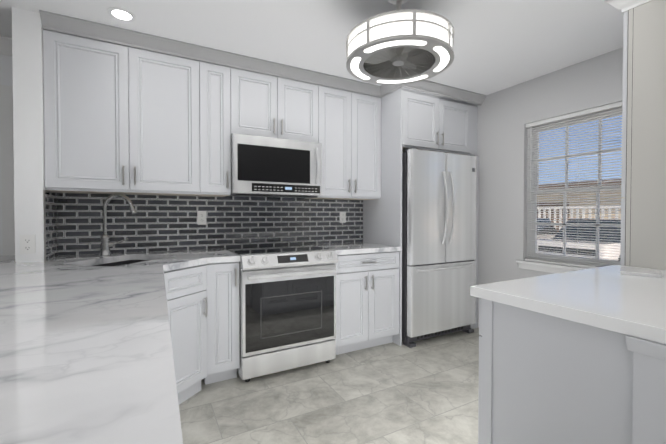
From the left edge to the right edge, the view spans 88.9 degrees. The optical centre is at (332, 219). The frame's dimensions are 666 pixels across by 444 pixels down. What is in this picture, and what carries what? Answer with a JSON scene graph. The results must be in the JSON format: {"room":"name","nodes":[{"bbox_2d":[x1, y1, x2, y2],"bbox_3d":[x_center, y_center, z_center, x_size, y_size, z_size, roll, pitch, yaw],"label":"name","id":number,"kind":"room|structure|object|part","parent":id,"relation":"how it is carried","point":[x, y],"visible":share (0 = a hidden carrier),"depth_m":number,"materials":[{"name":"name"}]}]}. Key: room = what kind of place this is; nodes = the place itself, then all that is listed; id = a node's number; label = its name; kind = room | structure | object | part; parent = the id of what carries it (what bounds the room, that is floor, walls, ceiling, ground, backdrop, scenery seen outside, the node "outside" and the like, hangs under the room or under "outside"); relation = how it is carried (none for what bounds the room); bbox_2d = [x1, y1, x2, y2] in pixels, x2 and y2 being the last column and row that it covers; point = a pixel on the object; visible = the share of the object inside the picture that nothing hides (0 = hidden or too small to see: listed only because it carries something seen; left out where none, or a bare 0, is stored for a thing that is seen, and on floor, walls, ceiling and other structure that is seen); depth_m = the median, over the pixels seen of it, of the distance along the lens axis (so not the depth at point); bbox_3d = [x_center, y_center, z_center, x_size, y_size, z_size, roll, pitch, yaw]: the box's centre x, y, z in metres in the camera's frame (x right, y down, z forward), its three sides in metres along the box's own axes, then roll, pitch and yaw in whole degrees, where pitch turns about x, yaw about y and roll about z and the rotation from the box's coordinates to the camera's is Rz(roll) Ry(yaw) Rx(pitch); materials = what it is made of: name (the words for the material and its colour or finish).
{"room":"kitchen","nodes":[
{"label":"kitchen","id":0,"kind":"room"},
{"bbox_2d":[0,54,12,85],"bbox_3d":[-4.075,-0.038,1.547,4.275,2.440,0.120,0,1,-29],"label":"wall","id":1,"kind":"structure","parent":0,"point":[6,73],"depth_m":2.42,"materials":[{"name":"white paint"}]},
{"bbox_2d":[0,36,11,55],"bbox_3d":[-3.984,-1.206,1.464,4.173,0.099,0.080,0,1,-29],"label":"crown molding","id":2,"kind":"structure","parent":1,"relation":"attached to","point":[5,45],"depth_m":2.38,"materials":[{"name":"white wood"}]},
{"bbox_2d":[0,85,14,255],"bbox_3d":[-2.753,0.113,2.189,1.110,2.120,0.019,0,1,-29],"label":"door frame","id":3,"kind":"structure","parent":1,"relation":"attached to","point":[7,228],"depth_m":2.41,"materials":[{"name":"white wood"}]},
{"bbox_2d":[12,7,49,262],"bbox_3d":[-2.007,-0.050,2.359,0.135,2.440,0.670,0,1,-29],"label":"wall","id":4,"kind":"structure","parent":0,"point":[28,105],"depth_m":2.06,"materials":[{"name":"white paint"}]},
{"bbox_2d":[20,235,35,253],"bbox_3d":[-1.852,0.148,2.060,0.072,0.116,0.008,0,1,-29],"label":"outlet","id":5,"kind":"object","parent":4,"relation":"attached to","point":[27,244],"visible":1,"depth_m":2.06,"materials":[{"name":"white plastic"}]},
{"bbox_2d":[43,190,57,261],"bbox_3d":[-1.867,0.034,2.253,0.008,0.444,0.346,0,1,-29],"label":"tile backsplash","id":6,"kind":"structure","parent":4,"relation":"attached to","point":[50,228],"depth_m":2.23,"materials":[{"name":"grey tile"}]},
{"bbox_2d":[57,193,347,255],"bbox_3d":[-0.323,-0.065,3.350,3.770,2.440,0.100,0,1,-29],"label":"wall","id":7,"kind":"structure","parent":0,"point":[164,195],"depth_m":2.73,"materials":[{"name":"grey paint"}]},
{"bbox_2d":[43,30,199,195],"bbox_3d":[-1.469,-0.692,2.456,0.909,1.000,0.354,0,1,-29],"label":"upper cabinet","id":8,"kind":"object","parent":7,"relation":"attached to","point":[120,119],"visible":1,"depth_m":2.30,"materials":[{"name":"grey paint"}]},
{"bbox_2d":[57,193,362,255],"bbox_3d":[-0.815,0.044,3.024,2.586,0.511,0.003,0,1,-29],"label":"tile backsplash","id":9,"kind":"structure","parent":7,"relation":"attached to","point":[160,223],"depth_m":2.85,"materials":[{"name":"black tile"}]},
{"bbox_2d":[197,211,206,224],"bbox_3d":[-1.104,-0.018,2.859,0.072,0.116,0.008,0,1,-29],"label":"electrical outlet","id":10,"kind":"object","parent":9,"relation":"attached to","point":[201,218],"visible":1,"depth_m":2.86,"materials":[{"name":"white plastic"}]},
{"bbox_2d":[340,212,345,222],"bbox_3d":[0.101,-0.028,3.515,0.072,0.116,0.008,0,1,-29],"label":"electrical outlet","id":11,"kind":"object","parent":9,"relation":"attached to","point":[342,217],"visible":1,"depth_m":3.51,"materials":[{"name":"white plastic"}]},
{"bbox_2d":[196,61,230,196],"bbox_3d":[-0.969,-0.696,2.728,0.228,1.000,0.354,0,1,-29],"label":"upper cabinet","id":12,"kind":"object","parent":7,"relation":"attached to","point":[215,128],"visible":0.98,"depth_m":2.61,"materials":[{"name":"grey paint"}]},
{"bbox_2d":[230,68,317,142],"bbox_3d":[-0.534,-0.934,2.961,0.761,0.530,0.354,0,1,-29],"label":"upper cabinet","id":13,"kind":"object","parent":7,"relation":"attached to","point":[263,105],"visible":0.88,"depth_m":2.81,"materials":[{"name":"grey paint"}]},
{"bbox_2d":[229,133,321,197],"bbox_3d":[-0.512,-0.437,2.929,0.756,0.458,0.437,0,1,-29],"label":"over-the-range microwave","id":14,"kind":"object","parent":13,"relation":"attached to","point":[267,167],"visible":1,"depth_m":2.75,"materials":[{"name":"silver metal"}]},
{"bbox_2d":[304,86,380,199],"bbox_3d":[0.103,-0.705,3.312,0.687,1.000,0.354,0,1,-29],"label":"upper cabinet","id":15,"kind":"object","parent":7,"relation":"attached to","point":[349,131],"visible":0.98,"depth_m":3.17,"materials":[{"name":"grey paint"}]},
{"bbox_2d":[402,89,477,155],"bbox_3d":[0.949,-0.944,3.600,1.037,0.530,0.650,0,1,-29],"label":"upper cabinet","id":16,"kind":"object","parent":7,"relation":"attached to","point":[433,123],"visible":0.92,"depth_m":3.31,"materials":[{"name":"grey paint"}]},
{"bbox_2d":[39,10,485,105],"bbox_3d":[-0.184,-1.237,2.948,3.647,0.083,0.703,0,1,-29],"label":"crown molding","id":17,"kind":"structure","parent":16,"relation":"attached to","point":[63,24],"depth_m":2.61,"materials":[{"name":"grey paint"}]},
{"bbox_2d":[0,0,623,94],"bbox_3d":[-0.640,-1.254,-0.701,8.180,0.060,7.320,0,1,-29],"label":"ceiling","id":18,"kind":"structure","parent":0,"point":[498,45],"depth_m":2.24,"materials":[{"name":"white paint"}]},
{"bbox_2d":[107,7,135,21],"bbox_3d":[-1.300,-1.263,2.091,0.150,0.006,0.150,0,1,-29],"label":"recessed light","id":19,"kind":"object","parent":18,"relation":"in","point":[121,14],"visible":1,"depth_m":2.09,"materials":[{"name":"white plastic"}]},
{"bbox_2d":[346,0,453,84],"bbox_3d":[0.363,-1.060,1.875,0.580,0.405,0.580,0,1,-29],"label":"ceiling fan","id":20,"kind":"object","parent":18,"relation":"hanging from","point":[398,45],"visible":1,"depth_m":1.73,"materials":[{"name":"silver metal"}]},
{"bbox_3d":[0.377,-1.074,1.851,0.360,0.375,0.316,0,1,-29],"label":"motor","id":21,"kind":"part","parent":20,"relation":"part of","materials":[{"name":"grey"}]},
{"bbox_2d":[179,328,479,443],"bbox_3d":[-0.640,1.241,-0.662,8.180,0.050,7.320,0,1,-29],"label":"floor","id":22,"kind":"structure","parent":0,"point":[424,391],"depth_m":2.19,"materials":[{"name":"tile"}]},
{"bbox_2d":[164,264,207,404],"bbox_3d":[-1.352,0.734,2.265,0.911,0.874,0.842,0,1,-29],"label":"base cabinet","id":23,"kind":"object","parent":22,"relation":"on","point":[186,291],"visible":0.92,"depth_m":2.17,"materials":[{"name":"grey paint"}]},
{"bbox_2d":[203,262,239,384],"bbox_3d":[-0.902,0.729,2.627,0.224,0.874,0.634,0,1,-29],"label":"base cabinet","id":24,"kind":"object","parent":22,"relation":"on","point":[223,332],"visible":0.77,"depth_m":2.38,"materials":[{"name":"grey paint"}]},
{"bbox_2d":[224,244,337,381],"bbox_3d":[-0.447,0.702,2.827,0.760,0.922,0.708,0,1,-29],"label":"range","id":25,"kind":"object","parent":22,"relation":"on","point":[287,294],"visible":0.96,"depth_m":2.55,"materials":[{"name":"silver metal"}]},
{"bbox_2d":[334,251,398,354],"bbox_3d":[0.171,0.720,3.211,0.684,0.874,0.634,0,1,-29],"label":"base cabinet","id":26,"kind":"object","parent":22,"relation":"on","point":[367,300],"visible":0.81,"depth_m":2.96,"materials":[{"name":"grey paint"}]},
{"bbox_2d":[307,242,400,254],"bbox_3d":[0.169,0.262,3.206,0.686,0.040,0.624,0,1,-29],"label":"countertop","id":27,"kind":"structure","parent":26,"relation":"on","point":[352,248],"depth_m":3.03,"materials":[{"name":"stone"}]},
{"bbox_2d":[363,88,478,345],"bbox_3d":[0.933,-0.029,3.623,1.058,2.360,0.618,0,1,-29],"label":"panel","id":28,"kind":"object","parent":22,"relation":"on","point":[382,219],"visible":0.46,"depth_m":3.24,"materials":[{"name":"grey paint"}]},
{"bbox_2d":[402,148,475,347],"bbox_3d":[0.932,0.249,3.517,0.860,1.807,0.754,0,1,-29],"label":"refrigerator","id":29,"kind":"object","parent":22,"relation":"on","point":[438,234],"visible":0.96,"depth_m":3.18,"materials":[{"name":"grey metal"}]},
{"bbox_2d":[478,298,665,443],"bbox_3d":[1.297,0.749,1.315,1.236,0.874,0.858,0,1,-29],"label":"base cabinet","id":30,"kind":"object","parent":22,"relation":"on","point":[545,379],"visible":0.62,"depth_m":1.10,"materials":[{"name":"grey paint"}]},
{"bbox_2d":[470,265,665,344],"bbox_3d":[1.318,0.291,1.277,1.227,0.040,0.920,0,1,-29],"label":"countertop","id":31,"kind":"structure","parent":30,"relation":"on","point":[611,298],"depth_m":1.21,"materials":[{"name":"white stone"}]},
{"bbox_2d":[605,0,665,269],"bbox_3d":[2.071,-0.042,1.840,0.762,2.439,0.719,0,1,-29],"label":"pantry cabinet","id":32,"kind":"object","parent":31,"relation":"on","point":[643,208],"visible":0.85,"depth_m":1.86,"materials":[{"name":"grey paint"}]},
{"bbox_2d":[620,267,662,277],"bbox_3d":[1.525,0.258,1.685,0.150,0.014,0.200,1,1,41],"label":"trivet","id":33,"kind":"object","parent":31,"relation":"on","point":[641,272],"visible":1,"depth_m":1.65,"materials":[{"name":"white"}]},
{"bbox_3d":[-0.824,0.759,0.643,0.911,0.874,2.522,0,1,-29],"label":"base cabinet","id":34,"kind":"object","parent":22,"relation":"on","visible":0},
{"bbox_2d":[0,248,240,443],"bbox_3d":[-0.853,0.395,1.200,1.499,0.244,3.578,0,1,-29],"label":"countertop","id":35,"kind":"structure","parent":34,"relation":"on","point":[86,353],"depth_m":0.73,"materials":[{"name":"stone"}]},
{"bbox_2d":[99,193,136,255],"bbox_3d":[-1.543,0.032,2.437,0.240,0.444,0.172,0,1,-29],"label":"faucet","id":36,"kind":"object","parent":35,"relation":"on","point":[106,244],"visible":1,"depth_m":2.42,"materials":[{"name":"silver metal"}]},
{"bbox_2d":[477,47,622,327],"bbox_3d":[2.977,-0.031,1.104,0.120,2.440,7.000,0,1,-29],"label":"wall","id":37,"kind":"structure","parent":0,"point":[506,116],"depth_m":3.25,"materials":[{"name":"grey paint"}]},
{"bbox_2d":[516,260,585,273],"bbox_3d":[2.003,0.426,2.796,0.090,0.074,0.990,0,1,-29],"label":"window sill","id":38,"kind":"structure","parent":37,"relation":"attached to","point":[544,267],"depth_m":2.98,"materials":[{"name":"white wood"}]},
{"bbox_2d":[527,107,621,266],"bbox_3d":[2.064,-0.250,2.819,0.050,1.275,0.890,0,1,-29],"label":"window","id":39,"kind":"structure","parent":37,"relation":"in","point":[531,247],"depth_m":2.91,"materials":[{"name":"white plastic"}]},
{"bbox_2d":[525,101,621,267],"bbox_3d":[2.015,-0.250,2.792,0.043,1.269,0.878,0,1,-29],"label":"window blinds","id":40,"kind":"object","parent":39,"relation":"attached to","point":[581,113],"visible":0.69,"depth_m":2.81,"materials":[{"name":"white plastic"}]},
{"label":"outside","id":41,"kind":"structure","parent":0,"visible":0},
{"bbox_2d":[539,115,621,184],"bbox_3d":[51.265,-18.770,31.084,0.001,41.000,120.000,0,1,-29],"label":"sky","id":42,"kind":"structure","parent":41,"point":[581,152],"depth_m":53.38,"materials":[{"name":"blue"}]},
{"bbox_3d":[30.707,1.273,20.201,66.810,0.050,90.000,0,1,-29],"label":"ground","id":43,"kind":"structure","parent":41,"visible":0},
{"bbox_2d":[537,219,556,238],"bbox_3d":[6.673,0.654,12.577,4.510,1.420,1.820,0,1,-29],"label":"car","id":44,"kind":"object","parent":43,"relation":"on","point":[541,232],"depth_m":12.19,"materials":[{"name":"grey metal"}]},
{"bbox_2d":[537,219,620,260],"bbox_3d":[8.019,0.695,9.894,4.510,1.420,1.820,0,1,-29],"label":"car","id":45,"kind":"object","parent":43,"relation":"on","point":[554,242],"depth_m":8.99,"materials":[{"name":"painted metal"},{"name":"glass"},{"name":"black rubber"}]},
{"bbox_2d":[537,206,620,229],"bbox_3d":[14.619,0.295,17.123,0.060,2.000,50.000,0,1,-29],"label":"fence","id":46,"kind":"object","parent":43,"relation":"on","point":[560,216],"depth_m":19.03,"materials":[{"name":"white wood"}]},
{"bbox_2d":[537,179,623,231],"bbox_3d":[22.871,-0.497,16.592,8.800,3.600,81.200,0,1,-29],"label":"building","id":47,"kind":"structure","parent":43,"relation":"on","point":[561,204],"depth_m":21.38,"materials":[{"name":"beige"}]}
]}

